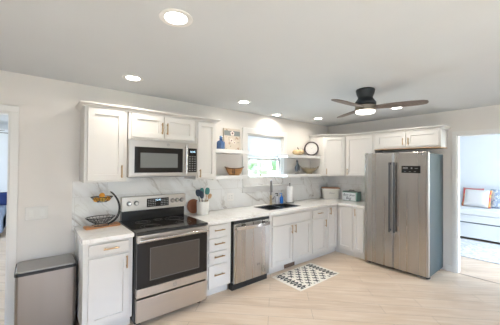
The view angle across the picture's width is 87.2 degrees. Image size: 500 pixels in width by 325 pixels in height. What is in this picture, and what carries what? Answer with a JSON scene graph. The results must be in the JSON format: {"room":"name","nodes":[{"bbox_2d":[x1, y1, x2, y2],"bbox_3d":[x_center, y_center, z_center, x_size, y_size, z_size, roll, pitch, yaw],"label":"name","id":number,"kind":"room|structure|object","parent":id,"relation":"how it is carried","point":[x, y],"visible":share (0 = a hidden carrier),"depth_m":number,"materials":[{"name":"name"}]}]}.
{"room":"kitchen","nodes":[
{"label":"kitchen","id":0,"kind":"room"},
{"bbox_2d":[0,129,7,226],"bbox_3d":[-6.938,0.370,5.915,4.900,2.431,0.120,1,-1,-39],"label":"wall","id":1,"kind":"structure","parent":0,"point":[3,136],"depth_m":6.51,"materials":[{"name":"paint"}]},
{"bbox_2d":[0,70,327,312],"bbox_3d":[-1.777,0.376,2.898,9.062,2.431,0.129,1,-1,-39],"label":"wall","id":2,"kind":"structure","parent":0,"point":[49,117],"depth_m":2.77,"materials":[{"name":"paint"}]},
{"bbox_2d":[0,104,18,324],"bbox_3d":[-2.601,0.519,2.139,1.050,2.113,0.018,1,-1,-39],"label":"trim","id":3,"kind":"structure","parent":2,"relation":"attached to","point":[14,110],"depth_m":2.44,"materials":[{"name":"paint"}]},
{"bbox_2d":[25,206,47,220],"bbox_3d":[-2.086,0.495,2.566,0.176,0.128,0.010,1,-1,-39],"label":"light switch","id":4,"kind":"object","parent":2,"relation":"attached to","point":[39,212],"visible":1,"depth_m":2.56,"materials":[{"name":"white plastic"}]},
{"bbox_2d":[79,106,126,182],"bbox_3d":[-1.543,-0.175,2.771,0.388,0.755,0.380,1,-1,-39],"label":"upper cabinet","id":5,"kind":"object","parent":2,"relation":"attached to","point":[103,132],"visible":0.97,"depth_m":2.65,"materials":[{"name":"paint"}]},
{"bbox_2d":[127,112,195,143],"bbox_3d":[-1.074,-0.394,3.156,0.795,0.300,0.380,1,-1,-39],"label":"upper cabinet","id":6,"kind":"object","parent":2,"relation":"attached to","point":[140,126],"visible":0.88,"depth_m":3.00,"materials":[{"name":"paint"}]},
{"bbox_2d":[76,100,220,122],"bbox_3d":[-1.115,-0.559,3.133,1.586,0.047,0.365,1,-1,-39],"label":"crown molding","id":7,"kind":"structure","parent":6,"relation":"attached to","point":[81,103],"depth_m":2.85,"materials":[{"name":"paint"}]},
{"bbox_2d":[127,139,197,177],"bbox_3d":[-1.061,-0.036,3.118,0.797,0.406,0.436,1,-1,-39],"label":"microwave","id":8,"kind":"object","parent":6,"relation":"attached to","point":[145,158],"visible":0.99,"depth_m":2.95,"materials":[{"name":"metal"}]},
{"bbox_2d":[184,120,215,179],"bbox_3d":[-0.650,-0.159,3.502,0.300,0.755,0.380,1,-1,-39],"label":"upper cabinet","id":9,"kind":"object","parent":2,"relation":"attached to","point":[205,131],"visible":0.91,"depth_m":3.39,"materials":[{"name":"paint"}]},
{"bbox_2d":[209,175,248,179],"bbox_3d":[-0.334,0.213,3.840,0.628,0.052,0.259,1,-1,-39],"label":"floating shelf","id":10,"kind":"object","parent":2,"relation":"attached to","point":[218,177],"visible":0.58,"depth_m":3.75,"materials":[{"name":"paint"}]},
{"bbox_2d":[225,166,243,174],"bbox_3d":[-0.234,0.123,3.894,0.291,0.131,0.217,0,-1,1],"label":"basket","id":11,"kind":"object","parent":10,"relation":"on","point":[231,171],"visible":0.95,"depth_m":3.83,"materials":[{"name":"brown wicker"}]},
{"bbox_2d":[216,149,249,153],"bbox_3d":[-0.331,-0.158,3.845,0.628,0.052,0.259,1,-1,-39],"label":"floating shelf","id":12,"kind":"object","parent":2,"relation":"attached to","point":[218,151],"visible":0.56,"depth_m":3.78,"materials":[{"name":"paint"}]},
{"bbox_2d":[217,136,224,148],"bbox_3d":[-0.416,-0.284,3.751,0.093,0.196,0.116,0,-1,22],"label":"glass bottle","id":13,"kind":"object","parent":12,"relation":"on","point":[220,144],"visible":0.84,"depth_m":3.70,"materials":[{"name":"blue glass"}]},
{"bbox_2d":[223,128,240,149],"bbox_3d":[-0.276,-0.350,4.015,0.304,0.334,0.044,1,-1,-39],"label":"picture","id":14,"kind":"object","parent":12,"relation":"on","point":[231,137],"visible":0.95,"depth_m":4.00,"materials":[{"name":"beige paper"}]},
{"bbox_2d":[242,127,286,192],"bbox_3d":[0.245,-0.032,4.528,1.021,1.042,0.168,1,-1,-39],"label":"window","id":15,"kind":"structure","parent":2,"relation":"in","point":[281,162],"depth_m":4.46,"materials":[{"name":"paint"}]},
{"bbox_2d":[248,135,280,157],"bbox_3d":[0.256,-0.275,4.520,0.770,0.372,0.035,1,-1,-39],"label":"window shade","id":16,"kind":"object","parent":15,"relation":"attached to","point":[258,146],"visible":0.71,"depth_m":4.50,"materials":[{"name":"white fabric"}]},
{"bbox_2d":[277,154,320,158],"bbox_3d":[0.924,-0.107,4.872,0.934,0.052,0.259,1,-1,-39],"label":"floating shelf","id":17,"kind":"object","parent":2,"relation":"attached to","point":[282,155],"visible":1,"depth_m":4.67,"materials":[{"name":"paint"}]},
{"bbox_2d":[292,147,303,154],"bbox_3d":[0.887,-0.208,4.817,0.212,0.144,0.212,1,-1,-39],"label":"pumpkin","id":18,"kind":"object","parent":17,"relation":"on","point":[295,152],"visible":0.94,"depth_m":4.75,"materials":[{"name":"gold metal"}]},
{"bbox_2d":[304,142,318,155],"bbox_3d":[1.188,-0.266,5.084,0.276,0.276,0.070,0,-1,6],"label":"plate","id":19,"kind":"object","parent":17,"relation":"on","point":[311,148],"visible":0.97,"depth_m":5.06,"materials":[{"name":"white ceramic"}]},
{"bbox_2d":[277,173,320,176],"bbox_3d":[0.921,0.237,4.868,0.934,0.052,0.259,1,-1,-39],"label":"floating shelf","id":20,"kind":"object","parent":2,"relation":"attached to","point":[303,174],"visible":0.91,"depth_m":4.67,"materials":[{"name":"paint"}]},
{"bbox_2d":[295,160,299,173],"bbox_3d":[0.880,0.079,4.816,0.090,0.262,0.163,0,-1,39],"label":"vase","id":21,"kind":"object","parent":20,"relation":"on","point":[297,167],"visible":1,"depth_m":4.77,"materials":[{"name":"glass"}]},
{"bbox_2d":[300,166,318,173],"bbox_3d":[1.132,0.140,5.016,0.362,0.148,0.196,1,-1,-2],"label":"bowl","id":22,"kind":"object","parent":20,"relation":"on","point":[308,170],"visible":1,"depth_m":4.96,"materials":[{"name":"beige"}]},
{"bbox_2d":[310,137,345,175],"bbox_3d":[1.628,-0.118,5.221,0.616,0.755,0.606,1,-1,-39],"label":"upper cabinet","id":23,"kind":"object","parent":2,"relation":"attached to","point":[332,150],"visible":0.78,"depth_m":4.99,"materials":[{"name":"paint"}]},
{"bbox_2d":[0,0,499,128],"bbox_3d":[-0.274,-0.855,3.882,12.600,0.080,11.720,1,-1,-39],"label":"ceiling","id":24,"kind":"structure","parent":0,"point":[288,58],"depth_m":1.96,"materials":[{"name":"paint"}]},
{"bbox_2d":[122,75,142,80],"bbox_3d":[-1.160,-0.834,2.600,0.192,0.007,0.192,1,-1,-39],"label":"recessed light","id":25,"kind":"object","parent":24,"relation":"in","point":[127,77],"visible":1,"depth_m":2.60,"materials":[{"name":"white"}]},
{"bbox_2d":[159,8,192,26],"bbox_3d":[-0.432,-0.841,1.534,0.192,0.007,0.192,1,-1,-39],"label":"recessed light","id":26,"kind":"object","parent":24,"relation":"in","point":[174,17],"visible":1,"depth_m":1.52,"materials":[{"name":"white plastic"}]},
{"bbox_2d":[237,100,250,103],"bbox_3d":[-0.081,-0.814,3.542,0.192,0.007,0.192,1,-1,-39],"label":"recessed light","id":27,"kind":"object","parent":24,"relation":"in","point":[240,101],"visible":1,"depth_m":3.54,"materials":[{"name":"white"}]},
{"bbox_2d":[331,87,428,117],"bbox_3d":[1.194,-0.678,2.824,0.905,0.272,1.071,1,-1,-39],"label":"ceiling fan","id":28,"kind":"object","parent":24,"relation":"hanging from","point":[365,104],"visible":1,"depth_m":2.83,"materials":[{"name":"black metal"}]},
{"bbox_2d":[0,227,499,324],"bbox_3d":[-0.295,1.656,3.852,12.600,0.080,11.720,1,-1,-39],"label":"floor","id":29,"kind":"structure","parent":0,"point":[364,292],"depth_m":3.09,"materials":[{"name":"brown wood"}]},
{"bbox_2d":[0,205,5,232],"bbox_3d":[-6.207,1.145,5.321,1.800,0.880,0.880,1,-1,-39],"label":"sofa","id":30,"kind":"object","parent":29,"relation":"on","point":[2,207],"visible":0.77,"depth_m":5.63,"materials":[{"name":"blue fabric"}]},
{"bbox_2d":[0,192,6,204],"bbox_3d":[-5.503,0.802,5.763,0.340,0.298,0.169,1,-1,-39],"label":"sofa cushion","id":31,"kind":"object","parent":30,"relation":"on","point":[3,195],"visible":0.74,"depth_m":5.75,"materials":[{"name":"blue fabric"}]},
{"bbox_2d":[14,253,76,324],"bbox_3d":[-1.901,1.260,2.446,0.444,0.650,0.376,1,-1,-39],"label":"trash can","id":32,"kind":"object","parent":29,"relation":"on","point":[44,288],"visible":1,"depth_m":2.33,"materials":[{"name":"metal"}]},
{"bbox_2d":[75,233,132,324],"bbox_3d":[-1.478,1.153,2.632,0.412,0.876,0.665,1,-1,-39],"label":"base cabinet","id":33,"kind":"object","parent":29,"relation":"on","point":[103,269],"visible":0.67,"depth_m":2.41,"materials":[{"name":"paint"}]},
{"bbox_2d":[74,222,133,244],"bbox_3d":[-1.482,0.696,2.640,0.426,0.038,0.640,1,-1,-39],"label":"countertop","id":34,"kind":"structure","parent":33,"relation":"on","point":[120,231],"depth_m":2.50,"materials":[{"name":"stone"}]},
{"bbox_2d":[83,221,120,229],"bbox_3d":[-1.557,0.665,2.766,0.110,0.026,0.330,0,-1,44],"label":"serving board","id":35,"kind":"object","parent":34,"relation":"on","point":[116,223],"visible":0.98,"depth_m":2.74,"materials":[{"name":"brown wood"}]},
{"bbox_2d":[85,191,120,226],"bbox_3d":[-1.550,0.485,2.775,0.208,0.351,0.334,0,-1,44],"label":"fruit basket","id":36,"kind":"object","parent":35,"relation":"on","point":[115,196],"visible":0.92,"depth_m":2.78,"materials":[{"name":"black metal"}]},
{"bbox_2d":[90,196,112,202],"bbox_3d":[-1.560,0.389,2.765,0.168,0.060,0.214,0,-1,44],"label":"basket","id":37,"kind":"object","parent":36,"relation":"on","point":[109,198],"depth_m":2.73,"materials":[{"name":"black metal"}]},
{"bbox_2d":[119,193,208,324],"bbox_3d":[-0.974,1.001,2.976,0.784,1.197,0.758,1,-1,-39],"label":"electric range","id":38,"kind":"object","parent":29,"relation":"on","point":[169,267],"visible":0.98,"depth_m":2.76,"materials":[{"name":"grey metal"}]},
{"bbox_2d":[119,214,207,235],"bbox_3d":[-0.992,0.691,2.999,0.776,0.026,0.685,1,-1,-39],"label":"cooktop","id":39,"kind":"object","parent":38,"relation":"in","point":[155,225],"depth_m":2.90,"materials":[{"name":"black glass"}]},
{"bbox_2d":[206,222,230,295],"bbox_3d":[-0.562,1.170,3.382,0.378,0.876,0.665,1,-1,-39],"label":"base cabinet","id":40,"kind":"object","parent":29,"relation":"on","point":[218,235],"visible":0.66,"depth_m":3.16,"materials":[{"name":"paint"}]},
{"bbox_2d":[228,216,269,290],"bbox_3d":[-0.131,1.180,3.682,0.645,0.870,0.695,1,-1,-39],"label":"dishwasher","id":41,"kind":"object","parent":29,"relation":"on","point":[249,237],"visible":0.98,"depth_m":3.42,"materials":[{"name":"silver metal"}]},
{"bbox_2d":[230,222,231,281],"bbox_3d":[-0.171,1.131,3.731,0.645,0.770,0.570,1,-1,-39],"label":"panel","id":42,"kind":"object","parent":41,"relation":"in","point":[231,222],"depth_m":3.31,"materials":[{"name":"black"}]},
{"bbox_2d":[267,209,310,274],"bbox_3d":[0.460,1.189,4.219,0.930,0.876,0.665,1,-1,-39],"label":"base cabinet","id":43,"kind":"object","parent":29,"relation":"on","point":[289,233],"visible":0.68,"depth_m":3.96,"materials":[{"name":"paint"}]},
{"bbox_2d":[284,261,294,268],"bbox_3d":[0.611,1.576,4.065,0.230,0.080,0.008,1,-1,-39],"label":"vent","id":44,"kind":"object","parent":43,"relation":"attached to","point":[291,263],"visible":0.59,"depth_m":4.06,"materials":[{"name":"brown"}]},
{"bbox_2d":[272,263,339,290],"bbox_3d":[0.810,1.620,3.770,0.883,0.007,0.523,1,-1,-39],"label":"rug","id":45,"kind":"object","parent":29,"relation":"on","point":[301,278],"visible":1,"depth_m":3.72,"materials":[{"name":"beige fabric"}]},
{"bbox_2d":[307,207,326,260],"bbox_3d":[0.991,1.199,4.654,0.437,0.876,0.665,1,-1,-39],"label":"base cabinet","id":46,"kind":"object","parent":29,"relation":"on","point":[318,215],"visible":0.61,"depth_m":4.42,"materials":[{"name":"paint"}]},
{"bbox_2d":[323,205,354,256],"bbox_3d":[1.600,1.208,4.982,0.916,0.876,0.928,1,-1,-39],"label":"base cabinet","id":47,"kind":"object","parent":29,"relation":"on","point":[339,229],"visible":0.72,"depth_m":4.65,"materials":[{"name":"paint"}]},
{"bbox_2d":[184,198,364,224],"bbox_3d":[0.739,0.733,4.134,3.334,0.038,1.142,1,-1,-39],"label":"countertop","id":48,"kind":"structure","parent":47,"relation":"on","point":[241,213],"depth_m":3.85,"materials":[{"name":"stone"}]},
{"bbox_2d":[187,199,197,212],"bbox_3d":[-0.772,0.598,3.593,0.194,0.192,0.042,1,-1,-39],"label":"round board","id":49,"kind":"object","parent":48,"relation":"on","point":[192,204],"visible":0.87,"depth_m":3.58,"materials":[{"name":"brown wood"}]},
{"bbox_2d":[197,200,208,214],"bbox_3d":[-0.633,0.606,3.522,0.162,0.178,0.162,1,-1,-39],"label":"utensil crock","id":50,"kind":"object","parent":48,"relation":"on","point":[202,207],"visible":0.96,"depth_m":3.46,"materials":[{"name":"white ceramic"}]},
{"bbox_2d":[199,191,203,201],"bbox_3d":[-0.626,0.524,3.463,0.049,0.303,0.090,0,-1,34],"label":"spoon","id":51,"kind":"object","parent":50,"relation":"in","point":[201,193],"visible":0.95,"depth_m":3.45,"materials":[{"name":"blue plastic"}]},
{"bbox_2d":[205,188,209,201],"bbox_3d":[-0.593,0.508,3.566,0.083,0.337,0.035,1,-1,-32],"label":"spatula","id":52,"kind":"object","parent":50,"relation":"in","point":[207,190],"visible":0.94,"depth_m":3.57,"materials":[{"name":"teal plastic"}]},
{"bbox_2d":[269,180,274,204],"bbox_3d":[0.360,0.504,4.432,0.081,0.422,0.184,0,-1,19],"label":"faucet","id":53,"kind":"object","parent":48,"relation":"on","point":[271,187],"visible":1,"depth_m":4.44,"materials":[{"name":"grey metal"}]},
{"bbox_2d":[275,193,278,203],"bbox_3d":[0.477,0.624,4.580,0.067,0.187,0.065,1,-1,-43],"label":"soap bottle","id":54,"kind":"object","parent":48,"relation":"on","point":[277,197],"visible":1,"depth_m":4.55,"materials":[{"name":"grey plastic"}]},
{"bbox_2d":[255,203,299,209],"bbox_3d":[0.446,0.804,4.237,0.710,0.197,0.370,1,-1,-39],"label":"sink","id":55,"kind":"object","parent":48,"relation":"in","point":[282,205],"visible":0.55,"depth_m":4.30,"materials":[{"name":"grey metal"}]},
{"bbox_2d":[321,187,339,198],"bbox_3d":[1.646,0.621,5.363,0.350,0.232,0.182,0,-1,6],"label":"bin","id":56,"kind":"object","parent":48,"relation":"on","point":[327,192],"visible":0.99,"depth_m":5.29,"materials":[{"name":"white ceramic"}]},
{"bbox_2d":[342,190,360,201],"bbox_3d":[1.973,0.633,5.088,0.175,0.206,0.310,1,-1,-39],"label":"box","id":57,"kind":"object","parent":48,"relation":"on","point":[348,195],"visible":1,"depth_m":5.01,"materials":[{"name":"teal cardboard"}]},
{"bbox_3d":[0.714,0.546,4.704,0.150,0.351,0.150,1,-1,-39],"label":"paper towel holder","id":58,"kind":"object","parent":48,"relation":"on","visible":0},
{"bbox_2d":[287,186,292,201],"bbox_3d":[0.714,0.568,4.704,0.110,0.279,0.110,1,-1,-39],"label":"paper towel roll","id":59,"kind":"object","parent":58,"relation":"on","point":[289,188],"visible":1,"depth_m":4.66,"materials":[{"name":"white paper"}]},
{"bbox_2d":[353,207,364,259],"bbox_3d":[2.062,1.207,4.617,0.665,0.876,0.215,1,-1,-39],"label":"base cabinet","id":60,"kind":"object","parent":29,"relation":"on","point":[358,213],"visible":0.52,"depth_m":4.44,"materials":[{"name":"paint"}]},
{"bbox_2d":[365,151,442,278],"bbox_3d":[2.401,0.747,4.148,0.708,1.790,0.910,1,-1,-39],"label":"refrigerator","id":61,"kind":"object","parent":29,"relation":"on","point":[404,190],"visible":1,"depth_m":3.88,"materials":[{"name":"grey metal"}]},
{"bbox_2d":[458,273,499,283],"bbox_3d":[3.389,1.641,3.535,0.024,0.004,0.934,1,-1,-39],"label":"trim","id":62,"kind":"structure","parent":29,"relation":"on","point":[458,273],"depth_m":3.71,"materials":[{"name":"brown wood"}]},
{"bbox_2d":[460,190,499,242],"bbox_3d":[5.339,1.187,5.774,0.940,1.000,2.050,1,-1,-39],"label":"daybed","id":63,"kind":"object","parent":29,"relation":"on","point":[482,223],"visible":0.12,"depth_m":5.60,"materials":[{"name":"grey"}]},
{"bbox_2d":[462,187,483,201],"bbox_3d":[5.312,0.814,6.256,0.180,0.413,0.400,1,-1,-34],"label":"throw pillow","id":64,"kind":"object","parent":63,"relation":"on","point":[463,187],"visible":0.09,"depth_m":6.30,"materials":[{"name":"red fabric"}]},
{"bbox_2d":[462,189,491,208],"bbox_3d":[5.205,0.821,6.025,0.222,0.397,0.524,1,-1,-32],"label":"throw pillow","id":65,"kind":"object","parent":63,"relation":"on","point":[477,198],"visible":1,"depth_m":5.95,"materials":[{"name":"white fabric"}]},
{"bbox_2d":[490,189,499,207],"bbox_3d":[5.580,0.806,5.716,0.520,0.420,0.212,0,-1,45],"label":"throw pillow","id":66,"kind":"object","parent":63,"relation":"on","point":[495,197],"visible":0.96,"depth_m":5.79,"materials":[{"name":"white fabric"}]},
{"bbox_2d":[460,238,499,263],"bbox_3d":[4.308,1.664,5.088,1.450,0.011,2.400,1,-1,-39],"label":"area rug","id":67,"kind":"object","parent":29,"relation":"on","point":[478,250],"visible":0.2,"depth_m":4.93,"materials":[{"name":"fabric"}]},
{"bbox_2d":[249,171,276,176],"bbox_3d":[5.147,2.815,73.110,700.000,0.100,700.000,1,-1,-39],"label":"ground","id":68,"kind":"structure","parent":0,"point":[272,173],"depth_m":54.77,"materials":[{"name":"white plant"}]},
{"bbox_2d":[248,157,272,176],"bbox_3d":[0.867,0.045,22.386,3.103,4.130,2.982,1,-1,-39],"label":"tree","id":69,"kind":"object","parent":68,"relation":"on","point":[253,164],"visible":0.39,"depth_m":21.40,"materials":[{"name":"green plant"}]},
{"bbox_2d":[271,161,276,169],"bbox_3d":[3.261,-0.398,24.979,3.682,5.119,4.003,1,-1,-39],"label":"tree","id":70,"kind":"object","parent":68,"relation":"on","point":[274,163],"visible":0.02,"depth_m":23.72,"materials":[{"name":"green plant"}]},
{"bbox_2d":[328,105,499,269],"bbox_3d":[3.614,0.427,3.363,0.129,2.431,6.000,1,-1,-39],"label":"wall","id":71,"kind":"structure","parent":0,"point":[487,117],"depth_m":4.03,"materials":[{"name":"paint"}]},
{"bbox_2d":[346,134,382,176],"bbox_3d":[2.090,-0.119,4.844,0.380,0.755,0.552,1,-1,-39],"label":"upper cabinet","id":72,"kind":"object","parent":71,"relation":"attached to","point":[356,146],"visible":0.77,"depth_m":4.77,"materials":[{"name":"paint"}]},
{"bbox_2d":[374,128,446,150],"bbox_3d":[2.571,-0.358,4.261,0.380,0.283,0.955,1,-1,-39],"label":"upper cabinet","id":73,"kind":"object","parent":71,"relation":"attached to","point":[430,138],"visible":1,"depth_m":4.09,"materials":[{"name":"paint"}]},
{"bbox_2d":[309,125,450,137],"bbox_3d":[2.097,-0.514,4.594,2.239,0.047,0.367,0,-1,42],"label":"crown molding","id":74,"kind":"structure","parent":73,"relation":"attached to","point":[445,127],"depth_m":4.38,"materials":[{"name":"paint"}]},
{"bbox_2d":[445,264,451,271],"bbox_3d":[3.014,1.595,3.971,0.014,0.100,0.090,1,-1,-39],"label":"baseboard","id":75,"kind":"structure","parent":71,"relation":"attached to","point":[448,267],"depth_m":3.97,"materials":[{"name":"paint"}]},
{"bbox_2d":[452,128,499,272],"bbox_3d":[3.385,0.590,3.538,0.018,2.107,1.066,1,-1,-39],"label":"trim","id":76,"kind":"structure","parent":71,"relation":"attached to","point":[454,134],"depth_m":3.92,"materials":[{"name":"paint"}]},
{"bbox_2d":[460,134,499,189],"bbox_3d":[5.922,0.480,6.041,0.120,2.431,5.020,1,-1,-39],"label":"wall","id":77,"kind":"structure","parent":0,"point":[479,154],"depth_m":6.36,"materials":[{"name":"paint"}]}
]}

